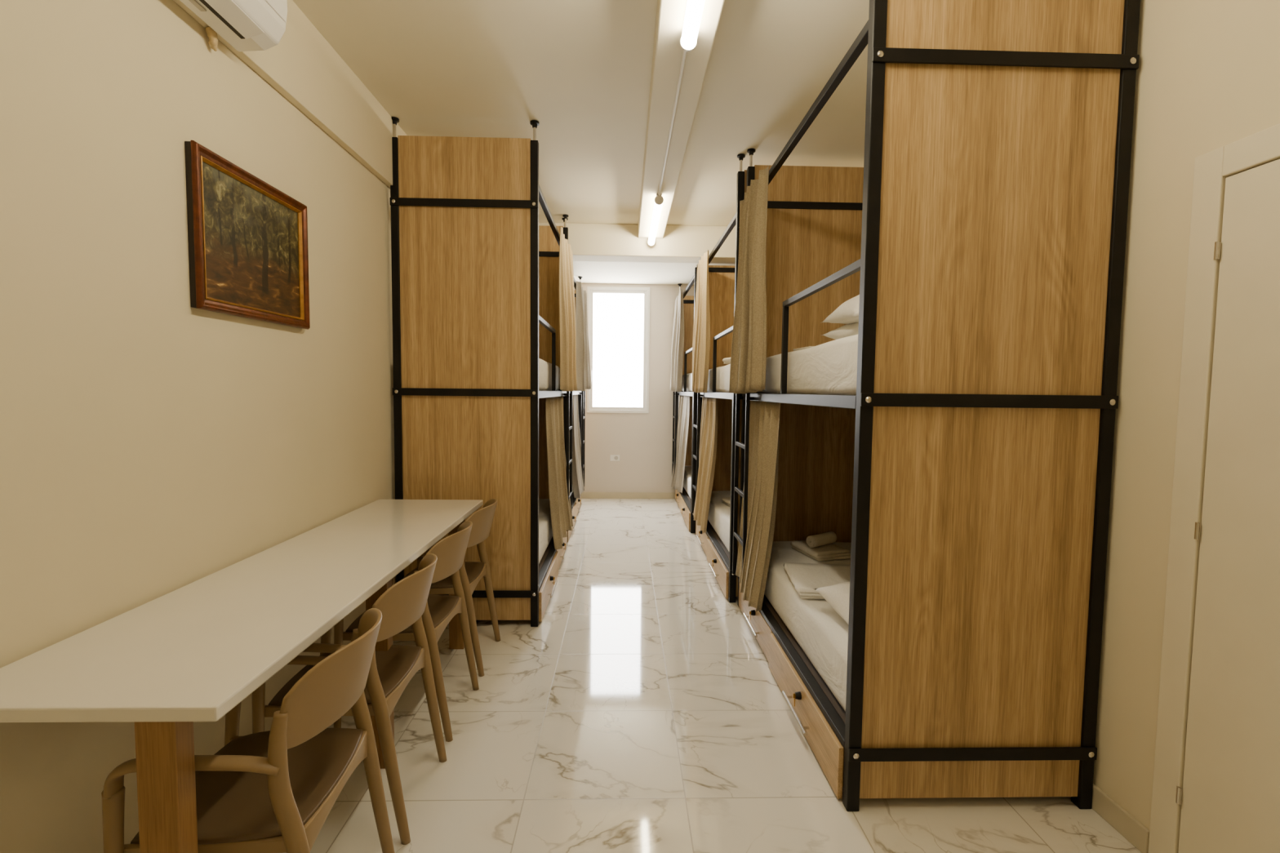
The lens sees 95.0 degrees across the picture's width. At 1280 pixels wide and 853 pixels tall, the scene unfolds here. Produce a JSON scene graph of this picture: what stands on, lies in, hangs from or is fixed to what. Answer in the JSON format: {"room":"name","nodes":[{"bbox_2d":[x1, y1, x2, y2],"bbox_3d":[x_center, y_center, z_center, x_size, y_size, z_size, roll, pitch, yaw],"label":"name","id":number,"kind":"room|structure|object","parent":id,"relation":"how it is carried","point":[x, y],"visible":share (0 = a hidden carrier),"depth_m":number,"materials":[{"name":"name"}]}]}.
{"room":"dormitory","nodes":[
{"label":"dormitory","id":0,"kind":"room"},
{"bbox_2d":[0,0,395,852],"bbox_3d":[-1.387,-0.230,2.704,0.100,2.738,8.900,1,4,-2],"label":"wall","id":1,"kind":"structure","parent":0,"point":[153,444],"depth_m":1.52,"materials":[{"name":"paint"}]},
{"bbox_2d":[179,0,287,51],"bbox_3d":[-1.189,-1.268,1.420,0.191,0.311,0.855,1,4,-2],"label":"air conditioner","id":2,"kind":"object","parent":1,"relation":"attached to","point":[246,25],"visible":1,"depth_m":1.74,"materials":[{"name":"white plastic"}]},
{"bbox_2d":[184,139,310,329],"bbox_3d":[-1.296,-0.600,1.985,0.033,0.476,0.597,1,4,-2],"label":"framed painting","id":3,"kind":"object","parent":1,"relation":"attached to","point":[248,253],"visible":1,"depth_m":1.92,"materials":[{"name":"wood"}]},
{"bbox_2d":[173,0,407,187],"bbox_3d":[-1.279,-1.359,1.635,0.034,0.351,6.700,1,4,-2],"label":"trim","id":4,"kind":"structure","parent":1,"relation":"attached to","point":[304,67],"depth_m":2.39,"materials":[{"name":"paint"}]},
{"bbox_2d":[538,222,735,263],"bbox_3d":[-0.001,-1.602,5.138,2.782,0.268,0.250,1,4,-2],"label":"ceiling beam","id":5,"kind":"structure","parent":1,"relation":"attached to","point":[607,242],"depth_m":5.02,"materials":[{"name":"paint"}]},
{"bbox_2d":[293,0,869,284],"bbox_3d":[0.068,-1.559,2.662,2.982,0.248,8.900,1,4,-2],"label":"ceiling","id":6,"kind":"structure","parent":0,"point":[581,69],"depth_m":2.73,"materials":[{"name":"paint"}]},
{"bbox_2d":[638,0,724,238],"bbox_3d":[0.184,-1.462,1.669,0.215,0.118,6.700,1,4,-2],"label":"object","id":7,"kind":"structure","parent":6,"relation":"attached to","point":[668,51],"depth_m":2.61,"materials":[{"name":"paint"}]},
{"bbox_2d":[647,193,663,245],"bbox_3d":[0.111,-1.537,4.428,0.060,0.072,1.120,1,4,-2],"label":"tube light","id":8,"kind":"object","parent":7,"relation":"attached to","point":[659,200],"visible":1,"depth_m":4.21,"materials":[{"name":"white plastic"}]},
{"bbox_2d":[657,50,687,195],"bbox_3d":[0.151,-1.476,2.995,0.016,0.015,1.740,1,4,-2],"label":"cable conduit","id":9,"kind":"object","parent":7,"relation":"attached to","point":[684,53],"visible":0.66,"depth_m":2.72,"materials":[{"name":"white plastic"}]},
{"bbox_2d":[680,0,705,51],"bbox_3d":[0.192,-1.356,1.500,0.060,0.072,1.250,1,4,-2],"label":"tube light","id":10,"kind":"object","parent":7,"relation":"attached to","point":[694,10],"visible":1,"depth_m":1.98,"materials":[{"name":"white plastic"}]},
{"bbox_2d":[573,283,694,492],"bbox_3d":[-0.069,-0.415,7.149,2.782,2.590,0.120,1,4,-2],"label":"wall","id":11,"kind":"structure","parent":0,"point":[643,442],"depth_m":7.12,"materials":[{"name":"paint"}]},
{"bbox_2d":[609,454,619,461],"bbox_3d":[-0.305,0.383,7.125,0.116,0.075,0.013,1,4,-2],"label":"wall outlet","id":12,"kind":"object","parent":11,"relation":"attached to","point":[612,457],"visible":1,"depth_m":7.12,"materials":[{"name":"white plastic"}]},
{"bbox_2d":[586,286,650,413],"bbox_3d":[-0.263,-0.916,7.075,0.752,1.505,0.094,1,4,-2],"label":"window","id":13,"kind":"structure","parent":11,"relation":"in","point":[619,317],"depth_m":7.08,"materials":[{"name":"white glass"}]},
{"bbox_2d":[581,492,675,498],"bbox_3d":[-0.081,0.843,7.160,2.782,0.077,0.012,1,4,-2],"label":"baseboard","id":14,"kind":"structure","parent":11,"relation":"attached to","point":[584,495],"depth_m":7.15,"materials":[{"name":"tile"}]},
{"bbox_2d":[310,498,1141,852],"bbox_3d":[0.038,1.199,2.832,2.982,0.100,8.900,1,4,-2],"label":"floor","id":15,"kind":"structure","parent":0,"point":[643,712],"depth_m":2.16,"materials":[{"name":"stone"}]},
{"bbox_2d":[0,499,483,852],"bbox_3d":[-1.055,0.810,2.045,0.542,0.750,1.981,1,4,-2],"label":"table","id":16,"kind":"object","parent":15,"relation":"on","point":[194,651],"visible":0.86,"depth_m":1.30,"materials":[{"name":"white laminate"}]},
{"bbox_2d":[101,608,395,852],"bbox_3d":[-0.844,0.845,1.357,0.467,0.774,0.468,0,4,-6],"label":"armchair","id":17,"kind":"object","parent":15,"relation":"on","point":[275,790],"visible":0.88,"depth_m":1.25,"materials":[{"name":"brown wood"}]},
{"bbox_2d":[252,553,446,844],"bbox_3d":[-0.884,0.813,1.860,0.467,0.774,0.468,0,4,-3],"label":"armchair","id":18,"kind":"object","parent":15,"relation":"on","point":[402,605],"visible":0.63,"depth_m":1.73,"materials":[{"name":"brown wood"}]},
{"bbox_2d":[333,520,479,742],"bbox_3d":[-0.913,0.782,2.363,0.467,0.774,0.468,1,4,-1],"label":"armchair","id":19,"kind":"object","parent":15,"relation":"on","point":[450,552],"visible":0.56,"depth_m":2.23,"materials":[{"name":"brown wood"}]},
{"bbox_2d":[391,498,500,676],"bbox_3d":[-0.932,0.751,2.857,0.467,0.774,0.468,0,4,-2],"label":"armchair","id":20,"kind":"object","parent":15,"relation":"on","point":[470,574],"visible":0.51,"depth_m":2.74,"materials":[{"name":"brown wood"}]},
{"bbox_2d":[389,116,572,626],"bbox_3d":[-0.944,-0.305,4.011,0.825,2.737,1.719,1,4,-2],"label":"bunk bed","id":21,"kind":"object","parent":15,"relation":"on","point":[475,272],"visible":0.77,"depth_m":3.17,"materials":[{"name":"brown wood"}]},
{"bbox_2d":[538,498,552,564],"bbox_3d":[-0.976,0.744,4.078,0.668,0.219,1.600,1,4,-2],"label":"mattress","id":22,"kind":"object","parent":21,"relation":"on","point":[545,531],"visible":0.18,"depth_m":4.09,"materials":[{"name":"white fabric"}]},
{"bbox_2d":[538,358,559,391],"bbox_3d":[-0.964,-0.352,4.011,0.668,0.212,1.600,1,4,-2],"label":"mattress","id":23,"kind":"object","parent":21,"relation":"on","point":[544,367],"visible":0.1,"depth_m":3.94,"materials":[{"name":"white fabric"}]},
{"bbox_2d":[545,395,573,550],"bbox_3d":[-0.588,0.312,4.392,0.138,1.067,0.910,1,4,-2],"label":"curtain","id":24,"kind":"object","parent":21,"relation":"hanging from","point":[562,522],"visible":0.98,"depth_m":4.18,"materials":[{"name":"beige fabric"}]},
{"bbox_2d":[558,226,577,391],"bbox_3d":[-0.539,-0.830,4.414,0.121,1.127,0.838,1,4,-2],"label":"curtain","id":25,"kind":"object","parent":21,"relation":"hanging from","point":[567,329],"visible":1,"depth_m":4.24,"materials":[{"name":"beige fabric"}]},
{"bbox_2d":[562,217,585,542],"bbox_3d":[-1.000,-0.416,5.792,0.810,2.737,1.788,1,4,-2],"label":"bunk bed","id":26,"kind":"object","parent":15,"relation":"on","point":[576,502],"visible":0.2,"depth_m":6.40,"materials":[{"name":"black metal"}]},
{"bbox_2d":[568,469,573,492],"bbox_3d":[-1.033,0.634,5.859,0.654,0.219,1.670,1,4,-2],"label":"mattress","id":27,"kind":"object","parent":26,"relation":"on","point":[569,469],"visible":0.02,"depth_m":6.07,"materials":[{"name":"white fabric"}]},
{"bbox_2d":[568,394,584,498],"bbox_3d":[-0.664,0.201,6.194,0.131,1.068,0.943,1,4,-2],"label":"curtain","id":28,"kind":"object","parent":26,"relation":"hanging from","point":[578,486],"visible":0.86,"depth_m":6.09,"materials":[{"name":"white fabric"}]},
{"bbox_2d":[575,280,591,391],"bbox_3d":[-0.602,-0.922,6.217,0.141,1.087,0.888,1,4,-2],"label":"curtain","id":29,"kind":"object","parent":26,"relation":"hanging from","point":[583,371],"visible":0.98,"depth_m":5.86,"materials":[{"name":"beige fabric"}]},
{"bbox_2d":[671,262,697,533],"bbox_3d":[0.870,-0.348,6.224,0.903,2.589,1.718,1,4,-2],"label":"bunk bed","id":30,"kind":"object","parent":15,"relation":"on","point":[683,500],"visible":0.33,"depth_m":6.78,"materials":[{"name":"black metal"}]},
{"bbox_2d":[670,289,684,391],"bbox_3d":[0.419,-0.935,6.602,0.132,1.085,0.845,1,4,-2],"label":"curtain","id":31,"kind":"object","parent":30,"relation":"hanging from","point":[677,341],"visible":1,"depth_m":6.46,"materials":[{"name":"beige fabric"}]},
{"bbox_2d":[670,395,689,493],"bbox_3d":[0.439,0.189,6.579,0.135,1.068,0.908,0,4,-3],"label":"curtain","id":32,"kind":"object","parent":30,"relation":"hanging from","point":[677,477],"visible":0.98,"depth_m":6.42,"materials":[{"name":"beige fabric"}]},
{"bbox_2d":[681,373,692,391],"bbox_3d":[0.891,-0.468,6.220,0.747,0.212,1.600,1,4,-2],"label":"mattress","id":33,"kind":"object","parent":30,"relation":"on","point":[689,376],"visible":0.11,"depth_m":6.25,"materials":[{"name":"white fabric"}]},
{"bbox_2d":[683,466,691,497],"bbox_3d":[0.880,0.628,6.287,0.747,0.219,1.600,1,4,-2],"label":"mattress","id":34,"kind":"object","parent":30,"relation":"on","point":[687,473],"visible":0.13,"depth_m":6.39,"materials":[{"name":"white fabric"}]},
{"bbox_2d":[691,153,746,602],"bbox_3d":[0.938,-0.312,4.456,0.866,2.737,1.754,1,4,-2],"label":"bunk bed","id":35,"kind":"object","parent":15,"relation":"on","point":[722,279],"visible":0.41,"depth_m":5.14,"materials":[{"name":"brown wood"}]},
{"bbox_2d":[691,249,710,392],"bbox_3d":[0.513,-0.838,4.898,0.130,1.107,0.750,1,4,-2],"label":"curtain","id":36,"kind":"object","parent":35,"relation":"hanging from","point":[701,328],"visible":1,"depth_m":4.72,"materials":[{"name":"beige fabric"}]},
{"bbox_2d":[693,397,717,533],"bbox_3d":[0.533,0.293,4.877,0.138,1.064,0.821,1,4,-2],"label":"curtain","id":37,"kind":"object","parent":35,"relation":"hanging from","point":[708,424],"visible":1,"depth_m":4.75,"materials":[{"name":"beige fabric"}]},
{"bbox_2d":[706,364,730,392],"bbox_3d":[0.959,-0.359,4.457,0.710,0.212,1.635,1,4,-2],"label":"mattress","id":38,"kind":"object","parent":35,"relation":"on","point":[722,373],"visible":0.16,"depth_m":4.41,"materials":[{"name":"white fabric"}]},
{"bbox_2d":[722,357,730,364],"bbox_3d":[0.716,-0.473,4.200,0.195,0.041,0.209,0,4,-13],"label":"folded towel","id":39,"kind":"object","parent":38,"relation":"on","point":[726,360],"visible":0.21,"depth_m":4.22,"materials":[{"name":"beige fabric"}]},
{"bbox_2d":[707,490,730,551],"bbox_3d":[0.947,0.738,4.525,0.710,0.219,1.635,1,4,-2],"label":"mattress","id":40,"kind":"object","parent":35,"relation":"on","point":[718,517],"visible":0.18,"depth_m":4.54,"materials":[{"name":"white fabric"}]},
{"bbox_2d":[721,497,730,506],"bbox_3d":[0.784,0.599,4.619,0.215,0.041,0.249,0,4,-13],"label":"folded towel","id":41,"kind":"object","parent":40,"relation":"on","point":[726,500],"visible":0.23,"depth_m":4.65,"materials":[{"name":"beige fabric"}]},
{"bbox_2d":[732,0,1140,811],"bbox_3d":[1.017,-0.201,2.662,0.839,2.737,1.802,1,4,-2],"label":"bunk bed","id":42,"kind":"object","parent":15,"relation":"on","point":[980,235],"visible":0.85,"depth_m":1.80,"materials":[{"name":"brown wood"}]},
{"bbox_2d":[728,164,768,393],"bbox_3d":[0.588,-0.743,3.197,0.132,1.127,0.633,1,4,-2],"label":"curtain","id":43,"kind":"object","parent":42,"relation":"hanging from","point":[748,368],"visible":1,"depth_m":3.09,"materials":[{"name":"beige fabric"}]},
{"bbox_2d":[735,400,780,612],"bbox_3d":[0.630,0.401,3.169,0.138,1.068,0.691,1,4,-2],"label":"curtain","id":44,"kind":"object","parent":42,"relation":"hanging from","point":[764,418],"visible":0.96,"depth_m":3.06,"materials":[{"name":"beige fabric"}]},
{"bbox_2d":[756,334,857,395],"bbox_3d":[1.038,-0.247,2.663,0.683,0.212,1.683,1,4,-2],"label":"mattress","id":45,"kind":"object","parent":42,"relation":"on","point":[828,368],"visible":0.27,"depth_m":2.31,"materials":[{"name":"white fabric"}]},
{"bbox_2d":[793,346,813,351],"bbox_3d":[0.906,-0.388,2.988,0.181,0.025,0.209,0,4,-7],"label":"folded towel","id":46,"kind":"object","parent":45,"relation":"on","point":[804,348],"visible":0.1,"depth_m":2.97,"materials":[{"name":"beige fabric"}]},
{"bbox_2d":[821,322,858,339],"bbox_3d":[1.074,-0.400,2.491,0.480,0.113,0.380,0,4,-7],"label":"pillow","id":47,"kind":"object","parent":45,"relation":"on","point":[848,330],"visible":0.15,"depth_m":2.48,"materials":[{"name":"white fabric"}]},
{"bbox_2d":[822,294,859,324],"bbox_3d":[1.057,-0.545,2.421,0.493,0.250,0.410,1,4,-2],"label":"pillow","id":48,"kind":"object","parent":47,"relation":"on","point":[847,313],"visible":0.2,"depth_m":2.41,"materials":[{"name":"white fabric"}]},
{"bbox_2d":[764,541,851,711],"bbox_3d":[1.027,0.849,2.730,0.683,0.219,1.683,1,4,-2],"label":"mattress","id":49,"kind":"object","parent":42,"relation":"on","point":[820,631],"visible":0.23,"depth_m":2.46,"materials":[{"name":"white fabric"}]},
{"bbox_2d":[783,562,850,599],"bbox_3d":[0.917,0.720,2.736,0.431,0.035,0.429,1,4,5],"label":"sheet","id":50,"kind":"object","parent":49,"relation":"on","point":[805,577],"visible":0.53,"depth_m":2.75,"materials":[{"name":"white fabric"}]},
{"bbox_2d":[790,540,850,561],"bbox_3d":[1.002,0.684,3.257,0.227,0.044,0.269,0,4,-15],"label":"folded towel","id":51,"kind":"object","parent":49,"relation":"on","point":[830,551],"visible":0.88,"depth_m":3.16,"materials":[{"name":"beige fabric"}]},
{"bbox_2d":[806,531,836,547],"bbox_3d":[1.004,0.626,3.242,0.190,0.065,0.060,-2,4,-36],"label":"rolled towel","id":52,"kind":"object","parent":51,"relation":"on","point":[815,540],"visible":1,"depth_m":3.21,"materials":[{"name":"beige fabric"}]},
{"bbox_2d":[813,582,849,624],"bbox_3d":[0.950,0.696,2.274,0.440,0.144,0.338,0,4,-7],"label":"pillow","id":53,"kind":"object","parent":49,"relation":"on","point":[837,596],"visible":0.23,"depth_m":2.29,"materials":[{"name":"white fabric"}]},
{"bbox_2d":[1093,0,1279,830],"bbox_3d":[1.494,-0.204,2.785,0.100,2.738,8.900,1,4,-2],"label":"wall","id":54,"kind":"structure","parent":0,"point":[1207,78],"depth_m":1.68,"materials":[{"name":"paint"}]},
{"bbox_2d":[1091,783,1149,852],"bbox_3d":[1.381,1.026,4.436,0.012,0.077,5.528,1,4,-2],"label":"baseboard","id":55,"kind":"structure","parent":54,"relation":"attached to","point":[1118,818],"depth_m":1.76,"materials":[{"name":"wood"}]},
{"bbox_2d":[1148,123,1279,852],"bbox_3d":[1.475,0.295,1.095,0.025,1.950,1.028,1,4,-2],"label":"door","id":56,"kind":"structure","parent":54,"relation":"in","point":[1216,780],"depth_m":1.47,"materials":[{"name":"paint"}]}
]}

